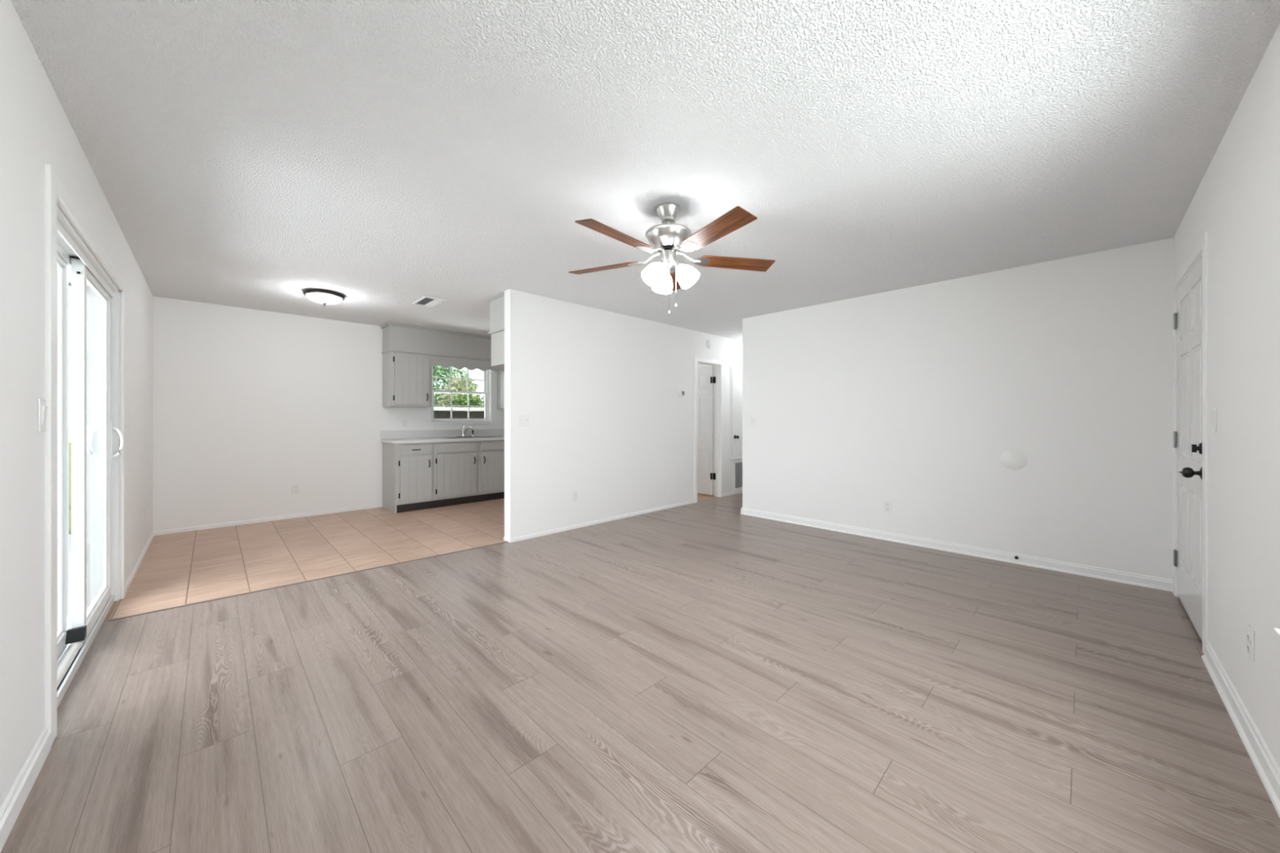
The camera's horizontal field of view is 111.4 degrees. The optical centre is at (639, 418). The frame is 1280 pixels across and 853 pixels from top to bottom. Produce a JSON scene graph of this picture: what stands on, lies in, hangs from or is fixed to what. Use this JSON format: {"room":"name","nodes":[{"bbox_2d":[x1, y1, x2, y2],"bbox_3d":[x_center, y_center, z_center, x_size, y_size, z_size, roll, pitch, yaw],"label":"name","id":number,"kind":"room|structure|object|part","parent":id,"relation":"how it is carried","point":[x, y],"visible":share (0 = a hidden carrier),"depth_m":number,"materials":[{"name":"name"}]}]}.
{"room":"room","nodes":[
{"label":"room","id":0,"kind":"room"},
{"bbox_2d":[0,0,152,808],"bbox_3d":[-2.536,0.016,1.866,0.150,2.550,7.378,0,0,-44],"label":"wall","id":1,"kind":"structure","parent":0,"point":[36,131],"depth_m":1.43,"materials":[{"name":"white paint"}]},
{"bbox_2d":[0,726,51,852],"bbox_3d":[-1.066,1.148,0.484,0.015,0.085,3.046,0,0,-44],"label":"baseboard","id":2,"kind":"structure","parent":1,"relation":"attached to","point":[19,793],"depth_m":1.35,"materials":[{"name":"white paint"}]},
{"bbox_2d":[37,398,47,431],"bbox_3d":[-2.095,-0.012,1.531,0.012,0.116,0.072,0,0,-44],"label":"light switch","id":3,"kind":"object","parent":1,"relation":"attached to","point":[42,408],"visible":1,"depth_m":1.52,"materials":[{"name":"white plastic"}]},
{"bbox_2d":[44,163,125,745],"bbox_3d":[-2.860,0.136,2.194,0.191,2.110,1.907,0,0,-44],"label":"door","id":4,"kind":"structure","parent":1,"relation":"in","point":[95,433],"depth_m":2.23,"materials":[{"name":"white paint"}]},
{"bbox_3d":[-2.620,0.166,1.892,0.042,1.981,0.928,0,0,-44],"label":"fixed panel","id":5,"kind":"part","parent":4,"relation":"part of","materials":[{"name":"white plastic"}]},
{"bbox_2d":[57,641,83,688],"bbox_3d":[-2.553,1.143,1.904,0.045,0.045,0.846,0,0,-44],"label":"bar","id":6,"kind":"object","parent":4,"relation":"on","point":[73,648],"visible":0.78,"depth_m":2.04,"materials":[{"name":"white plastic"}]},
{"bbox_3d":[-2.868,0.173,2.194,0.149,2.035,1.750,0,0,-44],"label":"frame","id":7,"kind":"part","parent":4,"relation":"part of","materials":[{"name":"white plastic"}]},
{"bbox_3d":[-3.159,0.170,2.522,0.043,1.985,0.826,0,0,-44],"label":"sliding panel","id":8,"kind":"part","parent":4,"relation":"part of","materials":[{"name":"white glass"}]},
{"bbox_3d":[-3.159,0.158,2.522,0.006,1.840,0.722,0,0,-44],"label":"glass pane","id":9,"kind":"part","parent":4,"relation":"part of","materials":[{"name":"clear glass"}]},
{"bbox_3d":[-3.395,0.151,2.833,0.061,0.280,0.036,0,0,-44],"label":"pull handle","id":10,"kind":"part","parent":4,"relation":"part of","materials":[{"name":"white plastic"}]},
{"bbox_2d":[103,600,119,622],"bbox_3d":[-3.334,1.231,2.673,0.145,0.080,0.414,0,0,-44],"label":"trim","id":11,"kind":"structure","parent":1,"relation":"attached to","point":[113,606],"depth_m":2.70,"materials":[{"name":"beige wood"}]},
{"bbox_2d":[125,531,154,592],"bbox_3d":[-4.219,1.168,3.693,0.010,0.045,2.112,0,0,-44],"label":"baseboard","id":12,"kind":"structure","parent":1,"relation":"attached to","point":[138,563],"depth_m":3.49,"materials":[{"name":"white paint"}]},
{"bbox_2d":[142,505,144,519],"bbox_3d":[-4.330,0.821,3.807,0.009,0.116,0.072,0,0,-44],"label":"wall outlet","id":13,"kind":"object","parent":1,"relation":"attached to","point":[144,505],"visible":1,"depth_m":3.79,"materials":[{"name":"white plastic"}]},
{"bbox_2d":[152,296,504,531],"bbox_3d":[-2.613,0.016,6.854,6.728,2.550,0.150,0,0,-44],"label":"wall","id":14,"kind":"structure","parent":0,"point":[249,406],"depth_m":5.04,"materials":[{"name":"white paint"}]},
{"bbox_2d":[153,503,382,535],"bbox_3d":[-4.219,1.168,5.167,2.074,0.045,0.010,0,0,-44],"label":"baseboard","id":15,"kind":"structure","parent":14,"relation":"attached to","point":[365,507],"depth_m":5.02,"materials":[{"name":"white paint"}]},
{"bbox_2d":[292,484,299,493],"bbox_3d":[-4.137,0.845,5.247,0.072,0.116,0.009,0,0,-44],"label":"wall outlet","id":16,"kind":"object","parent":14,"relation":"attached to","point":[295,487],"visible":1,"depth_m":5.24,"materials":[{"name":"white plastic"}]},
{"bbox_2d":[402,418,408,426],"bbox_3d":[-3.279,0.056,6.089,0.072,0.116,0.009,0,0,-44],"label":"wall outlet","id":17,"kind":"object","parent":14,"relation":"attached to","point":[405,421],"visible":1,"depth_m":6.09,"materials":[{"name":"white plastic"}]},
{"bbox_2d":[382,351,431,407],"bbox_3d":[-3.162,-0.520,5.949,0.530,0.718,0.371,0,0,-44],"label":"upper cabinet","id":18,"kind":"object","parent":14,"relation":"attached to","point":[406,376],"visible":1,"depth_m":5.81,"materials":[{"name":"grey paint"}]},
{"bbox_3d":[-3.051,-0.522,5.854,0.435,0.672,0.019,0,0,-44],"label":"door","id":19,"kind":"part","parent":18,"relation":"part of","materials":[{"name":"grey paint"}]},
{"bbox_2d":[380,322,491,360],"bbox_3d":[-2.422,-1.064,6.689,2.684,0.370,0.351,0,0,-44],"label":"soffit","id":20,"kind":"structure","parent":14,"relation":"attached to","point":[397,337],"depth_m":6.06,"materials":[{"name":"grey paint"}]},
{"bbox_2d":[380,428,504,439],"bbox_3d":[-2.536,0.219,6.809,2.679,0.116,0.019,0,0,-44],"label":"backsplash","id":21,"kind":"structure","parent":14,"relation":"attached to","point":[388,434],"depth_m":6.37,"materials":[{"name":"grey laminate"}]},
{"bbox_2d":[427,366,493,424],"bbox_3d":[-2.752,-0.416,6.694,0.990,0.987,0.153,0,0,-44],"label":"window","id":22,"kind":"structure","parent":14,"relation":"in","point":[431,420],"depth_m":6.79,"materials":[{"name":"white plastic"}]},
{"bbox_3d":[-2.789,-0.616,6.732,0.844,0.450,0.028,0,0,-44],"label":"sash","id":23,"kind":"part","parent":22,"relation":"part of","materials":[{"name":"white plastic"}]},
{"bbox_3d":[-2.766,-0.197,6.709,0.844,0.450,0.028,0,0,-44],"label":"sash","id":24,"kind":"part","parent":22,"relation":"part of","materials":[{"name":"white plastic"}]},
{"bbox_3d":[-2.722,0.067,6.668,0.985,0.022,0.073,0,0,-44],"label":"sill","id":25,"kind":"part","parent":22,"relation":"part of","materials":[{"name":"white paint"}]},
{"bbox_2d":[431,355,504,372],"bbox_3d":[-2.489,-0.796,6.434,1.108,0.164,0.016,0,0,-44],"label":"window valance","id":26,"kind":"object","parent":14,"relation":"attached to","point":[444,362],"visible":0.87,"depth_m":6.35,"materials":[{"name":"grey paint"}]},
{"bbox_2d":[497,370,504,408],"bbox_3d":[-1.819,-0.520,7.267,1.014,0.718,0.371,0,0,-44],"label":"upper cabinet","id":27,"kind":"object","parent":14,"relation":"attached to","point":[500,375],"visible":0.02,"depth_m":6.95,"materials":[{"name":"grey paint"}]},
{"bbox_2d":[504,288,742,537],"bbox_3d":[0.869,0.016,6.360,6.050,2.550,0.119,0,0,-44],"label":"wall","id":28,"kind":"structure","parent":0,"point":[610,424],"depth_m":4.91,"materials":[{"name":"white paint"}]},
{"bbox_2d":[485,291,504,334],"bbox_3d":[-0.664,-1.064,5.196,2.267,0.370,0.364,0,0,-44],"label":"trim","id":29,"kind":"structure","parent":28,"relation":"attached to","point":[496,301],"depth_m":4.41,"materials":[{"name":"grey paint"}]},
{"bbox_2d":[491,330,504,367],"bbox_3d":[-1.081,-0.711,4.792,1.030,0.334,0.373,0,0,-44],"label":"upper cabinet","id":30,"kind":"object","parent":28,"relation":"attached to","point":[498,338],"visible":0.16,"depth_m":4.43,"materials":[{"name":"grey paint"}]},
{"bbox_2d":[503,536,510,542],"bbox_3d":[-1.292,1.171,4.239,0.009,0.040,0.119,0,0,-44],"label":"baseboard","id":31,"kind":"structure","parent":28,"relation":"attached to","point":[506,539],"depth_m":4.24,"materials":[{"name":"white paint"}]},
{"bbox_2d":[518,413,529,426],"bbox_3d":[-1.138,0.014,4.295,0.118,0.116,0.017,0,0,-44],"label":"light switch","id":32,"kind":"object","parent":28,"relation":"attached to","point":[523,420],"visible":1,"depth_m":4.29,"materials":[{"name":"white plastic"}]},
{"bbox_2d":[572,490,577,502],"bbox_3d":[-0.700,0.840,4.731,0.072,0.116,0.009,0,0,-44],"label":"wall outlet","id":33,"kind":"object","parent":28,"relation":"attached to","point":[575,494],"visible":1,"depth_m":4.72,"materials":[{"name":"white plastic"}]},
{"bbox_2d":[510,500,693,542],"bbox_3d":[-0.245,1.171,5.179,2.805,0.040,0.009,0,0,-44],"label":"baseboard","id":34,"kind":"structure","parent":28,"relation":"attached to","point":[605,520],"depth_m":4.90,"materials":[{"name":"white paint"}]},
{"bbox_2d":[678,390,684,396],"bbox_3d":[0.570,-0.344,5.965,0.100,0.090,0.025,0,0,-44],"label":"thermostat","id":35,"kind":"object","parent":28,"relation":"attached to","point":[681,393],"visible":1,"depth_m":5.94,"materials":[{"name":"white plastic"}]},
{"bbox_2d":[693,355,723,502],"bbox_3d":[0.777,0.153,6.664,0.705,2.075,0.707,0,0,-44],"label":"door","id":36,"kind":"structure","parent":28,"relation":"in","point":[708,380],"depth_m":6.71,"materials":[{"name":"white paint"}]},
{"bbox_3d":[0.999,-0.575,6.811,0.006,0.226,0.155,0,0,-44],"label":"raised panel","id":37,"kind":"part","parent":36,"relation":"part of","materials":[{"name":"white paint"}]},
{"bbox_3d":[0.999,-0.047,6.811,0.006,0.582,0.155,0,0,-44],"label":"raised panel","id":38,"kind":"part","parent":36,"relation":"part of","materials":[{"name":"white paint"}]},
{"bbox_3d":[0.999,0.686,6.811,0.006,0.475,0.155,0,0,-44],"label":"raised panel","id":39,"kind":"part","parent":36,"relation":"part of","materials":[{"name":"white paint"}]},
{"bbox_2d":[706,339,712,348],"bbox_3d":[1.027,-1.098,6.402,0.124,0.124,0.041,0,0,-44],"label":"smoke detector","id":40,"kind":"object","parent":28,"relation":"attached to","point":[708,343],"visible":1,"depth_m":6.38,"materials":[{"name":"white plastic"}]},
{"bbox_2d":[723,489,742,496],"bbox_3d":[2.139,1.168,7.518,2.415,0.045,0.009,0,0,-44],"label":"baseboard","id":41,"kind":"structure","parent":28,"relation":"attached to","point":[740,491],"depth_m":6.84,"materials":[{"name":"white paint"}]},
{"bbox_2d":[729,364,742,459],"bbox_3d":[1.680,-0.109,7.012,0.680,1.490,0.088,0,0,-44],"label":"door","id":42,"kind":"structure","parent":28,"relation":"in","point":[735,371],"depth_m":6.88,"materials":[{"name":"white paint"}]},
{"bbox_2d":[733,460,742,490],"bbox_3d":[1.677,0.900,7.061,0.555,0.458,0.012,0,0,-44],"label":"air vent","id":43,"kind":"object","parent":28,"relation":"in","point":[737,464],"visible":0.41,"depth_m":6.94,"materials":[{"name":"white metal"}]},
{"bbox_2d":[0,493,1279,852],"bbox_3d":[0.559,1.241,4.798,8.680,0.100,7.228,0,0,-44],"label":"floor","id":44,"kind":"structure","parent":0,"point":[704,676],"depth_m":1.83,"materials":[{"name":"grey laminate"}]},
{"bbox_2d":[108,541,508,621],"bbox_3d":[-2.204,1.193,3.395,2.484,0.015,0.018,0,0,-42],"label":"trim","id":45,"kind":"structure","parent":44,"relation":"on","point":[119,618],"depth_m":3.10,"materials":[{"name":"wood"}]},
{"bbox_2d":[382,442,434,513],"bbox_3d":[-3.096,0.753,5.839,0.470,0.875,0.621,0,0,-44],"label":"base cabinet","id":46,"kind":"object","parent":44,"relation":"on","point":[408,468],"visible":0.94,"depth_m":5.65,"materials":[{"name":"grey paint"}]},
{"bbox_3d":[-2.899,0.398,5.654,0.382,0.115,0.019,0,0,-44],"label":"drawer","id":47,"kind":"part","parent":46,"relation":"part of","materials":[{"name":"grey paint"}]},
{"bbox_3d":[-2.899,0.771,5.654,0.382,0.580,0.019,0,0,-44],"label":"door","id":48,"kind":"part","parent":46,"relation":"part of","materials":[{"name":"grey paint"}]},
{"bbox_2d":[433,440,504,507],"bbox_3d":[-2.489,0.753,6.434,1.230,0.875,0.621,0,0,-44],"label":"base cabinet","id":49,"kind":"object","parent":44,"relation":"on","point":[471,471],"visible":0.66,"depth_m":6.13,"materials":[{"name":"grey paint"}]},
{"bbox_2d":[380,428,504,444],"bbox_3d":[-2.331,0.238,6.600,2.679,0.154,0.606,0,0,-44],"label":"countertop","id":50,"kind":"structure","parent":49,"relation":"on","point":[393,437],"depth_m":6.20,"materials":[{"name":"grey laminate"}]},
{"bbox_2d":[461,426,474,436],"bbox_3d":[-2.597,0.187,6.501,0.220,0.168,0.229,0,0,-44],"label":"kitchen faucet","id":51,"kind":"object","parent":50,"relation":"on","point":[468,428],"visible":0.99,"depth_m":6.54,"materials":[{"name":"silver metal"}]},
{"bbox_3d":[-2.567,0.181,6.520,0.225,0.129,0.032,0,0,25],"label":"spout","id":52,"kind":"part","parent":51,"relation":"part of","materials":[{"name":"silver metal"}]},
{"bbox_2d":[440,435,501,438],"bbox_3d":[-2.503,0.353,6.448,0.780,0.162,0.430,0,0,-44],"label":"sink","id":53,"kind":"object","parent":50,"relation":"in","point":[479,436],"visible":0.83,"depth_m":6.50,"materials":[{"name":"silver metal"}]},
{"bbox_2d":[446,436,488,438],"bbox_3d":[-2.492,0.355,6.437,0.716,0.158,0.336,0,0,-44],"label":"basin","id":54,"kind":"object","parent":53,"relation":"in","point":[453,437],"depth_m":6.48,"materials":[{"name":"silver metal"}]},
{"bbox_3d":[-2.521,0.771,6.024,0.540,0.580,0.019,0,0,-44],"label":"door","id":55,"kind":"part","parent":49,"relation":"part of","materials":[{"name":"grey paint"}]},
{"bbox_3d":[-2.080,0.771,6.457,0.545,0.580,0.019,0,0,-44],"label":"door","id":56,"kind":"part","parent":49,"relation":"part of","materials":[{"name":"grey paint"}]},
{"bbox_2d":[10,0,1279,341],"bbox_3d":[0.507,-1.309,4.852,8.678,0.120,7.378,0,0,-44],"label":"ceiling","id":57,"kind":"structure","parent":0,"point":[384,156],"depth_m":1.94,"materials":[{"name":"white paint"}]},
{"bbox_2d":[302,288,345,306],"bbox_3d":[-3.141,-1.185,4.343,0.344,0.128,0.344,0,0,-44],"label":"ceiling light","id":58,"kind":"object","parent":57,"relation":"attached to","point":[325,297],"visible":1,"depth_m":4.25,"materials":[{"name":"white glass"}]},
{"bbox_3d":[-3.141,-1.182,4.343,0.292,0.062,0.292,0,0,-44],"label":"lamp shade","id":59,"kind":"part","parent":58,"relation":"part of","materials":[{"name":"white glass"}]},
{"bbox_2d":[412,296,446,307],"bbox_3d":[-2.247,-1.241,4.653,0.220,0.016,0.390,0,0,-44],"label":"ceiling vent","id":60,"kind":"object","parent":57,"relation":"in","point":[427,301],"visible":1,"depth_m":4.64,"materials":[{"name":"white metal"}]},
{"bbox_2d":[568,202,775,314],"bbox_3d":[0.148,-0.930,2.555,1.253,0.636,1.292,0,0,-44],"label":"ceiling fan","id":61,"kind":"object","parent":57,"relation":"hanging from","point":[667,237],"visible":1,"depth_m":2.52,"materials":[{"name":"silver metal"}]},
{"bbox_3d":[-0.221,-0.953,2.760,0.472,0.006,0.128,0,12,24],"label":"blade","id":62,"kind":"part","parent":61,"relation":"part of","materials":[{"name":"brown wood"}]},
{"bbox_3d":[-0.117,-0.953,2.271,0.128,0.006,0.472,16,11,41],"label":"blade","id":63,"kind":"part","parent":61,"relation":"part of","materials":[{"name":"brown wood"}]},
{"bbox_3d":[-0.020,-0.948,2.672,0.112,0.019,0.079,0,0,24],"label":"bracket plate","id":64,"kind":"part","parent":61,"relation":"part of","materials":[{"name":"silver metal"}]},
{"bbox_3d":[0.029,-0.948,2.435,0.079,0.019,0.112,0,0,42],"label":"bracket plate","id":65,"kind":"part","parent":61,"relation":"part of","materials":[{"name":"silver metal"}]},
{"bbox_3d":[0.057,-0.971,2.637,0.156,0.066,0.022,0,0,24],"label":"blade arm","id":66,"kind":"part","parent":61,"relation":"part of","materials":[{"name":"silver metal"}]},
{"bbox_3d":[0.092,-0.847,2.519,0.128,0.112,0.128,0,-38,48],"label":"lamp shade","id":67,"kind":"part","parent":61,"relation":"part of","materials":[{"name":"white glass"}]},
{"bbox_3d":[0.092,-0.848,2.519,0.058,0.089,0.058,0,-38,48],"label":"light bulb","id":68,"kind":"part","parent":61,"relation":"part of","materials":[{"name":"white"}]},
{"bbox_3d":[0.086,-0.971,2.497,0.022,0.066,0.156,0,0,42],"label":"blade arm","id":69,"kind":"part","parent":61,"relation":"part of","materials":[{"name":"silver metal"}]},
{"bbox_3d":[0.145,-0.847,2.687,0.128,0.112,0.128,0,38,-13],"label":"lamp shade","id":70,"kind":"part","parent":61,"relation":"part of","materials":[{"name":"white glass"}]},
{"bbox_3d":[0.190,-0.948,2.792,0.079,0.019,0.112,0,0,6],"label":"bracket plate","id":71,"kind":"part","parent":61,"relation":"part of","materials":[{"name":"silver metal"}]},
{"bbox_3d":[0.212,-0.953,3.011,0.128,0.006,0.472,-12,-1,6],"label":"blade","id":72,"kind":"part","parent":61,"relation":"part of","materials":[{"name":"brown wood"}]},
{"bbox_3d":[0.229,-0.971,2.482,0.022,0.066,0.156,0,0,-30],"label":"blade arm","id":73,"kind":"part","parent":61,"relation":"part of","materials":[{"name":"silver metal"}]},
{"bbox_3d":[0.265,-0.847,2.554,0.128,0.112,0.128,-40,-12,15],"label":"lamp shade","id":74,"kind":"part","parent":61,"relation":"part of","materials":[{"name":"white glass"}]},
{"bbox_3d":[0.287,-0.971,2.613,0.156,0.066,0.022,0,0,-12],"label":"blade arm","id":75,"kind":"part","parent":61,"relation":"part of","materials":[{"name":"silver metal"}]},
{"bbox_3d":[0.270,-0.948,2.408,0.079,0.019,0.112,0,0,-30],"label":"bracket plate","id":76,"kind":"part","parent":61,"relation":"part of","materials":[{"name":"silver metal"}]},
{"bbox_3d":[0.369,-0.948,2.629,0.112,0.019,0.079,0,0,-12],"label":"bracket plate","id":77,"kind":"part","parent":61,"relation":"part of","materials":[{"name":"silver metal"}]},
{"bbox_3d":[0.381,-0.953,2.218,0.128,0.006,0.472,14,-7,-29],"label":"blade","id":78,"kind":"part","parent":61,"relation":"part of","materials":[{"name":"brown wood"}]},
{"bbox_3d":[0.585,-0.953,2.676,0.472,0.006,0.128,0,-12,-12],"label":"blade","id":79,"kind":"part","parent":61,"relation":"part of","materials":[{"name":"brown wood"}]},
{"bbox_2d":[697,363,713,367],"bbox_3d":[0.414,0.016,7.858,0.100,2.550,2.657,0,0,-44],"label":"wall","id":80,"kind":"structure","parent":0,"point":[699,365],"depth_m":7.17,"materials":[{"name":"white paint"}]},
{"bbox_2d":[742,237,1173,579],"bbox_3d":[3.682,0.016,5.411,3.364,2.550,3.428,0,0,-44],"label":"wall","id":81,"kind":"structure","parent":0,"point":[913,398],"depth_m":3.73,"materials":[{"name":"white paint"}]},
{"bbox_2d":[884,500,892,512],"bbox_3d":[2.431,0.862,4.279,0.009,0.116,0.072,0,0,-44],"label":"wall outlet","id":82,"kind":"object","parent":81,"relation":"attached to","point":[887,504],"visible":1,"depth_m":4.28,"materials":[{"name":"white plastic"}]},
{"bbox_2d":[740,507,1173,591],"bbox_3d":[2.470,1.151,4.230,0.024,0.080,3.441,0,0,-44],"label":"baseboard","id":83,"kind":"structure","parent":81,"relation":"attached to","point":[1144,580],"depth_m":3.72,"materials":[{"name":"white paint"}]},
{"bbox_2d":[1000,449,1026,470],"bbox_3d":[3.090,0.339,3.608,0.006,0.170,0.170,0,0,-44],"label":"cover plate","id":84,"kind":"object","parent":81,"relation":"attached to","point":[1013,460],"visible":1,"depth_m":3.61,"materials":[{"name":"white plastic"}]},
{"bbox_2d":[1173,22,1279,768],"bbox_3d":[1.935,0.016,1.190,5.285,2.550,0.150,0,0,-44],"label":"wall","id":85,"kind":"structure","parent":0,"point":[1237,200],"depth_m":1.64,"materials":[{"name":"white paint"}]},
{"bbox_2d":[1173,231,1208,654],"bbox_3d":[3.256,0.127,2.542,1.121,2.127,0.230,0,0,-44],"label":"door","id":86,"kind":"structure","parent":85,"relation":"in","point":[1190,285],"depth_m":2.49,"materials":[{"name":"white paint"}]},
{"bbox_3d":[3.385,-0.628,2.709,0.282,0.226,0.006,0,0,-44],"label":"raised panel","id":87,"kind":"part","parent":86,"relation":"part of","materials":[{"name":"white paint"}]},
{"bbox_3d":[3.385,-0.083,2.709,0.282,0.616,0.006,0,0,-44],"label":"raised panel","id":88,"kind":"part","parent":86,"relation":"part of","materials":[{"name":"white paint"}]},
{"bbox_3d":[3.385,0.672,2.709,0.282,0.486,0.006,0,0,-44],"label":"raised panel","id":89,"kind":"part","parent":86,"relation":"part of","materials":[{"name":"white paint"}]},
{"bbox_3d":[2.914,0.286,2.310,0.068,0.068,0.083,0,0,-44],"label":"knob","id":90,"kind":"part","parent":86,"relation":"part of","materials":[{"name":"black metal"}]},
{"bbox_3d":[3.091,-0.628,2.420,0.282,0.226,0.006,0,0,-44],"label":"raised panel","id":91,"kind":"part","parent":86,"relation":"part of","materials":[{"name":"white paint"}]},
{"bbox_3d":[3.091,-0.083,2.420,0.282,0.616,0.006,0,0,-44],"label":"raised panel","id":92,"kind":"part","parent":86,"relation":"part of","materials":[{"name":"white paint"}]},
{"bbox_3d":[3.091,0.672,2.420,0.282,0.486,0.006,0,0,-44],"label":"raised panel","id":93,"kind":"part","parent":86,"relation":"part of","materials":[{"name":"white paint"}]},
{"bbox_2d":[1210,408,1216,432],"bbox_3d":[2.704,0.007,2.058,0.072,0.116,0.012,0,0,-44],"label":"light switch","id":94,"kind":"object","parent":85,"relation":"attached to","point":[1213,415],"visible":1,"depth_m":2.05,"materials":[{"name":"white plastic"}]},
{"bbox_2d":[1201,640,1279,817],"bbox_3d":[1.399,1.146,0.785,3.954,0.090,0.024,0,0,-44],"label":"baseboard","id":95,"kind":"structure","parent":85,"relation":"attached to","point":[1268,769],"depth_m":1.61,"materials":[{"name":"white paint"}]},
{"bbox_2d":[1246,624,1254,662],"bbox_3d":[2.245,0.825,1.606,0.072,0.116,0.009,0,0,-44],"label":"wall outlet","id":96,"kind":"object","parent":85,"relation":"attached to","point":[1250,632],"visible":1,"depth_m":1.60,"materials":[{"name":"white plastic"}]},
{"bbox_2d":[1246,631,1250,641],"bbox_3d":[2.243,0.804,1.607,0.033,0.033,0.003,0,0,-44],"label":"receptacle","id":97,"kind":"object","parent":96,"relation":"attached to","point":[1248,633],"depth_m":1.60,"materials":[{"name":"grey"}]},
{"bbox_2d":[1246,643,1250,653],"bbox_3d":[2.243,0.845,1.607,0.033,0.033,0.003,0,0,-44],"label":"receptacle","id":98,"kind":"object","parent":96,"relation":"attached to","point":[1248,645],"depth_m":1.60,"materials":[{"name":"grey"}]},
{"bbox_2d":[1273,627,1279,640],"bbox_3d":[1.362,-0.089,0.648,1.933,1.540,0.149,0,0,-44],"label":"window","id":99,"kind":"structure","parent":85,"relation":"in","point":[1276,631],"depth_m":1.35,"materials":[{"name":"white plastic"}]},
{"label":"outside","id":100,"kind":"structure","parent":0,"visible":0},
{"bbox_2d":[68,442,71,534],"bbox_3d":[0.067,1.421,7.071,70.000,0.180,70.000,0,0,-44],"label":"ground","id":101,"kind":"structure","parent":100,"point":[69,443],"depth_m":8.32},
{"bbox_2d":[68,534,71,615],"bbox_3d":[-5.150,1.275,0.550,5.420,0.109,7.000,0,0,-44],"label":"patio slab","id":102,"kind":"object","parent":101,"relation":"on","point":[69,535],"depth_m":3.42,"materials":[{"name":"concrete"}]},
{"bbox_2d":[432,365,479,411],"bbox_3d":[-7.378,-0.409,15.865,3.221,3.863,2.685,0,0,-44],"label":"tree","id":103,"kind":"object","parent":101,"relation":"on","point":[442,371],"visible":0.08,"depth_m":15.43,"materials":[{"name":"green plant"}]},
{"bbox_2d":[433,372,484,411],"bbox_3d":[-5.632,-0.031,13.709,1.614,2.928,1.635,0,0,-18],"label":"variegated shrub","id":104,"kind":"object","parent":101,"relation":"on","point":[457,384],"visible":0.18,"depth_m":13.50,"materials":[{"name":"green plant"}]},
{"bbox_2d":[433,406,484,418],"bbox_3d":[-4.297,0.533,10.120,10.042,1.595,0.165,0,0,-44],"label":"fence","id":105,"kind":"object","parent":101,"relation":"on","point":[474,412],"visible":0.03,"depth_m":10.15,"materials":[{"name":"white paint"}]},
{"bbox_3d":[-4.300,-0.224,10.092,10.000,0.080,0.130,0,0,-44],"label":"rail","id":106,"kind":"part","parent":105,"relation":"part of","materials":[{"name":"white paint"}]},
{"bbox_2d":[441,393,484,411],"bbox_3d":[-4.476,0.395,11.178,1.440,2.143,1.167,0,0,-44],"label":"shrub","id":107,"kind":"object","parent":101,"relation":"on","point":[464,402],"visible":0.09,"depth_m":11.04,"materials":[{"name":"green plant"}]},
{"bbox_2d":[457,395,484,411],"bbox_3d":[-4.890,0.395,12.557,1.440,2.143,1.167,0,0,-44],"label":"shrub","id":108,"kind":"object","parent":101,"relation":"on","point":[479,401],"visible":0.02,"depth_m":12.59,"materials":[{"name":"green plant"}]}
]}

